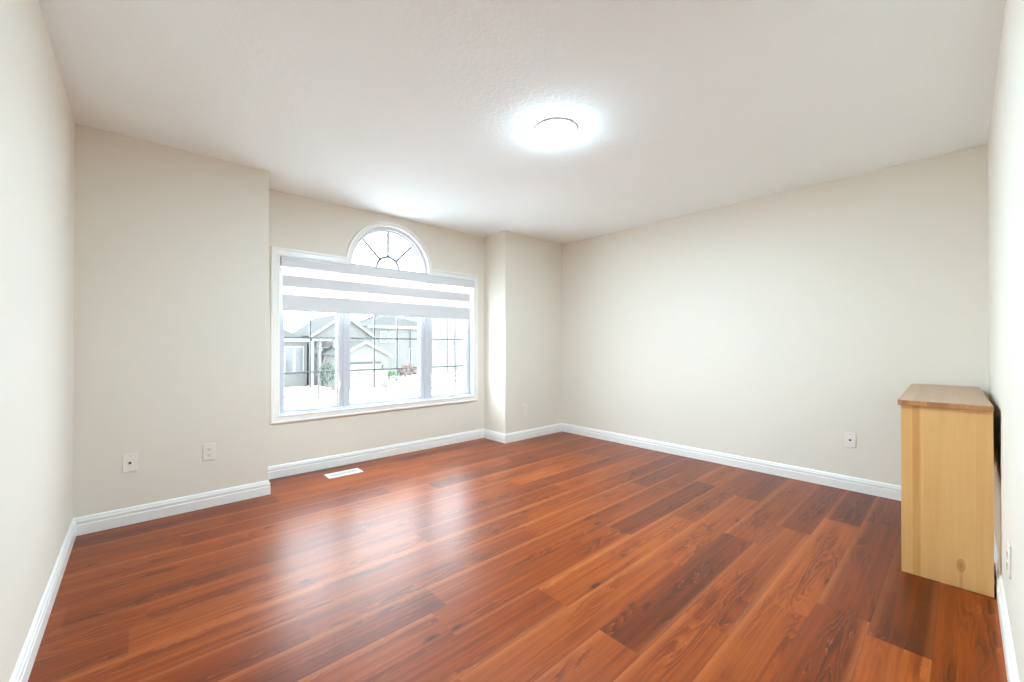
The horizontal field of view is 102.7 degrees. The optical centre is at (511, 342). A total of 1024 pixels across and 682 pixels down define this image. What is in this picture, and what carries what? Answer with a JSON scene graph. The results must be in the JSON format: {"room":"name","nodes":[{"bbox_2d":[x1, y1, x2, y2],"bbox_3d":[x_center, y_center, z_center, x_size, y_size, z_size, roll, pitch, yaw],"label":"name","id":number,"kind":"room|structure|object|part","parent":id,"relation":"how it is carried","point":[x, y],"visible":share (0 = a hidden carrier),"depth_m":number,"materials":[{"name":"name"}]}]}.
{"room":"empty bedroom","nodes":[
{"label":"empty bedroom","id":0,"kind":"room"},
{"bbox_2d":[0,0,74,681],"bbox_3d":[-0.970,-0.074,0.547,0.120,2.470,5.554,0,0,-42],"label":"wall","id":1,"kind":"structure","parent":0,"point":[37,124],"depth_m":1.49,"materials":[{"name":"paint"}]},
{"bbox_2d":[10,518,75,681],"bbox_3d":[-0.859,1.078,0.521,0.015,0.106,5.134,0,0,-42],"label":"baseboard","id":2,"kind":"structure","parent":1,"relation":"attached to","point":[21,673],"depth_m":1.61,"materials":[{"name":"white paint"}]},
{"bbox_2d":[73,123,561,517],"bbox_3d":[-1.154,-0.058,4.096,4.376,2.470,0.550,0,0,-42],"label":"wall","id":3,"kind":"structure","parent":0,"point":[172,246],"depth_m":2.87,"materials":[{"name":"paint"}]},
{"bbox_2d":[122,453,137,472],"bbox_3d":[-2.405,0.755,2.580,0.070,0.115,0.009,0,0,-42],"label":"phone jack","id":4,"kind":"object","parent":3,"relation":"attached to","point":[129,461],"visible":1,"depth_m":2.58,"materials":[{"name":"white plastic"}]},
{"bbox_2d":[203,443,214,460],"bbox_3d":[-2.106,0.759,2.850,0.070,0.115,0.009,0,0,-42],"label":"wall outlet","id":5,"kind":"object","parent":3,"relation":"attached to","point":[208,449],"visible":1,"depth_m":2.85,"materials":[{"name":"white plastic"}]},
{"bbox_2d":[74,423,561,535],"bbox_3d":[-1.095,1.094,4.026,4.376,0.106,0.406,0,0,-42],"label":"baseboard","id":6,"kind":"structure","parent":3,"relation":"attached to","point":[87,524],"depth_m":3.08,"materials":[{"name":"white paint"}]},
{"bbox_2d":[270,222,477,424],"bbox_3d":[-1.262,-0.269,4.223,2.181,1.916,0.149,0,0,-42],"label":"window","id":7,"kind":"structure","parent":3,"relation":"attached to","point":[279,414],"depth_m":4.03,"materials":[{"name":"white paint"}]},
{"bbox_3d":[-1.827,0.598,3.677,0.137,0.018,0.034,0,0,-42],"label":"crank handle","id":8,"kind":"part","parent":7,"relation":"part of","materials":[{"name":"white plastic"}]},
{"bbox_2d":[284,312,335,404],"bbox_3d":[-1.842,-0.053,3.748,0.447,1.262,0.006,0,0,-42],"label":"grille","id":9,"kind":"object","parent":7,"relation":"attached to","point":[309,337],"depth_m":3.74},
{"bbox_3d":[-1.835,-0.062,3.742,0.539,1.337,0.070,0,0,-42],"label":"sash","id":10,"kind":"part","parent":7,"relation":"part of","materials":[{"name":"white plastic"}]},
{"bbox_2d":[350,315,417,399],"bbox_3d":[-1.306,-0.051,4.235,0.747,1.262,0.006,0,0,-42],"label":"grille","id":11,"kind":"object","parent":7,"relation":"attached to","point":[373,338],"depth_m":4.31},
{"bbox_3d":[-1.296,-0.059,4.231,0.843,1.337,0.070,0,0,-42],"label":"sash","id":12,"kind":"part","parent":7,"relation":"part of","materials":[{"name":"white plastic"}]},
{"bbox_2d":[362,233,411,268],"bbox_3d":[-1.288,-0.959,4.255,0.562,0.385,0.006,0,0,-42],"label":"grille","id":13,"kind":"object","parent":7,"relation":"attached to","point":[379,259],"depth_m":4.26,"materials":[{"name":"black metal"}]},
{"bbox_3d":[-1.220,-0.984,4.181,0.940,0.487,0.023,0,0,-42],"label":"arch casing","id":14,"kind":"part","parent":7,"relation":"part of","materials":[{"name":"white paint"}]},
{"bbox_3d":[-1.265,-0.966,4.230,0.852,0.434,0.140,0,0,-42],"label":"arch sash","id":15,"kind":"part","parent":7,"relation":"part of","materials":[{"name":"white plastic"}]},
{"bbox_2d":[432,319,463,392],"bbox_3d":[-0.741,-0.049,4.747,0.454,1.262,0.006,0,0,-42],"label":"grille","id":16,"kind":"object","parent":7,"relation":"attached to","point":[446,339],"depth_m":4.74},
{"bbox_3d":[-0.743,-0.057,4.733,0.577,1.337,0.070,0,0,-42],"label":"sash","id":17,"kind":"part","parent":7,"relation":"part of","materials":[{"name":"white plastic"}]},
{"bbox_2d":[280,257,473,319],"bbox_3d":[-1.222,-0.499,4.179,2.032,0.456,0.070,0,0,-42],"label":"zebra blind","id":18,"kind":"object","parent":3,"relation":"attached to","point":[307,285],"visible":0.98,"depth_m":3.99,"materials":[{"name":"fabric"}]},
{"bbox_3d":[-1.227,-0.284,4.159,1.978,0.026,0.018,0,0,-42],"label":"rail","id":19,"kind":"part","parent":18,"relation":"part of","materials":[{"name":"plastic"}]},
{"bbox_2d":[522,404,526,413],"bbox_3d":[0.152,0.789,4.900,0.070,0.115,0.009,0,0,-42],"label":"wall outlet","id":20,"kind":"object","parent":3,"relation":"attached to","point":[524,406],"visible":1,"depth_m":4.89,"materials":[{"name":"white plastic"}]},
{"bbox_2d":[28,431,1007,681],"bbox_3d":[0.572,1.154,2.188,4.576,0.030,5.890,0,0,-42],"label":"floor","id":21,"kind":"structure","parent":0,"point":[561,556],"depth_m":1.92,"materials":[{"name":"brown wood"}]},
{"bbox_2d":[324,468,362,478],"bbox_3d":[-1.473,1.142,3.590,0.294,0.006,0.136,0,0,-42],"label":"floor vent","id":22,"kind":"object","parent":21,"relation":"in","point":[356,470],"visible":1,"depth_m":3.58,"materials":[{"name":"white metal"}]},
{"bbox_2d":[897,384,993,597],"bbox_3d":[2.483,0.712,2.357,1.234,0.854,0.314,0,0,-43],"label":"wooden cabinet","id":23,"kind":"object","parent":21,"relation":"on","point":[947,452],"visible":1,"depth_m":1.94,"materials":[{"name":"brown wood"}]},
{"bbox_2d":[39,0,1004,244],"bbox_3d":[0.611,-1.351,2.157,4.616,0.100,5.804,0,0,-42],"label":"ceiling","id":24,"kind":"structure","parent":0,"point":[428,112],"depth_m":2.12,"materials":[{"name":"white paint"}]},
{"bbox_2d":[534,118,576,143],"bbox_3d":[0.265,-1.265,2.499,0.261,0.070,0.261,0,0,-42],"label":"ceiling light","id":25,"kind":"object","parent":24,"relation":"attached to","point":[554,130],"visible":1,"depth_m":2.44,"materials":[{"name":"white glass"}]},
{"bbox_2d":[562,143,988,485],"bbox_3d":[1.860,-0.057,4.121,0.120,2.470,4.064,0,0,-42],"label":"wall","id":26,"kind":"structure","parent":0,"point":[777,327],"depth_m":3.48,"materials":[{"name":"paint"}]},
{"bbox_2d":[562,423,900,500],"bbox_3d":[1.870,1.094,4.003,0.015,0.106,3.644,0,0,-42],"label":"baseboard","id":27,"kind":"structure","parent":26,"relation":"attached to","point":[891,491],"depth_m":3.66,"materials":[{"name":"white paint"}]},
{"bbox_2d":[844,432,855,447],"bbox_3d":[2.624,0.754,3.179,0.009,0.115,0.070,0,0,-42],"label":"phone jack","id":28,"kind":"object","parent":26,"relation":"attached to","point":[849,438],"visible":1,"depth_m":3.18,"materials":[{"name":"white plastic"}]},
{"bbox_2d":[988,0,1023,681],"bbox_3d":[2.164,-0.068,1.734,2.636,2.470,0.120,0,0,-42],"label":"wall","id":29,"kind":"structure","parent":0,"point":[1006,131],"depth_m":1.49,"materials":[{"name":"paint"}]},
{"bbox_2d":[994,531,1018,681],"bbox_3d":[2.119,1.084,1.779,2.636,0.106,0.015,0,0,-42],"label":"baseboard","id":30,"kind":"structure","parent":29,"relation":"attached to","point":[1009,655],"depth_m":1.54,"materials":[{"name":"white paint"}]},
{"bbox_2d":[1007,540,1010,578],"bbox_3d":[1.774,0.773,1.464,0.070,0.115,0.009,0,0,-42],"label":"wall outlet","id":31,"kind":"object","parent":29,"relation":"attached to","point":[1008,541],"visible":1,"depth_m":1.45,"materials":[{"name":"white plastic"}]},
{"label":"outside","id":32,"kind":"structure","parent":0,"visible":0},
{"bbox_2d":[284,372,462,407],"bbox_3d":[-26.268,4.187,73.573,120.000,0.200,135.700,0,0,-42],"label":"ground","id":33,"kind":"structure","parent":32,"point":[293,396],"depth_m":33.54,"materials":[{"name":"white snow"}]},
{"bbox_2d":[284,329,308,386],"bbox_3d":[-24.499,0.737,37.674,8.352,6.370,9.570,0,0,-42],"label":"bungalow","id":34,"kind":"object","parent":33,"relation":"on","point":[293,348],"visible":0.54,"depth_m":36.50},
{"bbox_3d":[-19.671,1.495,36.150,0.600,2.200,0.030,0,0,-42],"label":"pane","id":35,"kind":"part","parent":34,"relation":"part of","materials":[{"name":"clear glass"}]},
{"bbox_3d":[-19.072,1.497,36.694,0.600,2.200,0.030,0,0,-42],"label":"pane","id":36,"kind":"part","parent":34,"relation":"part of","materials":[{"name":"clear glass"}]},
{"bbox_2d":[301,333,333,398],"bbox_3d":[-13.443,1.615,28.457,1.401,4.533,1.790,0,0,40],"label":"bare tree","id":37,"kind":"object","parent":33,"relation":"on","point":[319,340],"visible":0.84,"depth_m":28.32,"materials":[{"name":"grey plant"}]},
{"bbox_2d":[320,361,334,392],"bbox_3d":[-14.435,2.660,31.991,1.467,2.474,1.446,0,0,-42],"label":"shrub","id":38,"kind":"object","parent":33,"relation":"on","point":[332,376],"visible":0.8,"depth_m":31.94,"materials":[{"name":"green plant"}]},
{"bbox_2d":[292,315,391,388],"bbox_3d":[-17.131,0.553,40.161,6.339,6.760,14.090,0,0,-42],"label":"house","id":39,"kind":"structure","parent":33,"relation":"on","point":[361,350],"depth_m":36.26,"materials":[{"name":"white"}]},
{"bbox_3d":[-17.732,1.881,36.294,0.260,4.070,0.260,0,0,-42],"label":"porch post","id":40,"kind":"part","parent":39,"relation":"part of","materials":[{"name":"white"}]},
{"bbox_3d":[-17.254,1.883,36.728,0.260,4.070,0.260,0,0,-42],"label":"porch post","id":41,"kind":"part","parent":39,"relation":"part of","materials":[{"name":"white"}]},
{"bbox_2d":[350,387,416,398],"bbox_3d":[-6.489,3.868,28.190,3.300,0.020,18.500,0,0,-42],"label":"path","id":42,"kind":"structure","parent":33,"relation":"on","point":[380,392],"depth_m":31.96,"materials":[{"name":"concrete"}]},
{"bbox_2d":[357,315,416,375],"bbox_3d":[-16.513,0.032,53.005,8.380,7.920,9.600,0,0,-42],"label":"house","id":43,"kind":"structure","parent":33,"relation":"on","point":[385,326],"depth_m":49.82,"materials":[{"name":"white"}]},
{"bbox_3d":[-15.067,-0.699,48.440,0.900,1.100,0.030,0,0,-42],"label":"pane","id":44,"kind":"part","parent":43,"relation":"part of","materials":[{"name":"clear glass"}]},
{"bbox_3d":[-14.461,-0.696,48.990,0.700,1.100,0.030,0,0,-42],"label":"pane","id":45,"kind":"part","parent":43,"relation":"part of","materials":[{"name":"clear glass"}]},
{"bbox_3d":[-12.304,1.563,50.937,1.000,1.600,0.030,0,0,-42],"label":"pane","id":46,"kind":"part","parent":43,"relation":"part of","materials":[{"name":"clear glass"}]},
{"bbox_2d":[388,371,399,384],"bbox_3d":[-11.313,3.238,38.373,1.774,1.378,1.720,0,0,-42],"label":"shrub","id":47,"kind":"object","parent":33,"relation":"on","point":[391,373],"visible":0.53,"depth_m":38.18,"materials":[{"name":"green plant"}]},
{"bbox_2d":[398,363,416,377],"bbox_3d":[-10.658,2.964,41.575,1.972,1.953,2.027,0,0,-42],"label":"shrub","id":48,"kind":"object","parent":33,"relation":"on","point":[402,372],"visible":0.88,"depth_m":41.36,"materials":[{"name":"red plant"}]},
{"bbox_2d":[404,317,462,373],"bbox_3d":[-6.300,-1.076,62.008,18.300,10.220,8.000,0,0,-42],"label":"house","id":49,"kind":"structure","parent":33,"relation":"on","point":[438,325],"depth_m":54.49,"materials":[{"name":"white"}]},
{"bbox_3d":[-9.356,0.277,54.023,1.200,1.600,0.030,0,0,-42],"label":"pane","id":50,"kind":"part","parent":49,"relation":"part of","materials":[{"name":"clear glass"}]},
{"bbox_3d":[-7.597,0.284,55.620,1.200,1.600,0.030,0,0,-42],"label":"pane","id":51,"kind":"part","parent":49,"relation":"part of","materials":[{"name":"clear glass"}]},
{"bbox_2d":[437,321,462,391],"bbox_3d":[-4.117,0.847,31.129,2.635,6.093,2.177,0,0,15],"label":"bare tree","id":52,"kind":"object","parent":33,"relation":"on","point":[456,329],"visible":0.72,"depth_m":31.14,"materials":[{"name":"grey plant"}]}
]}

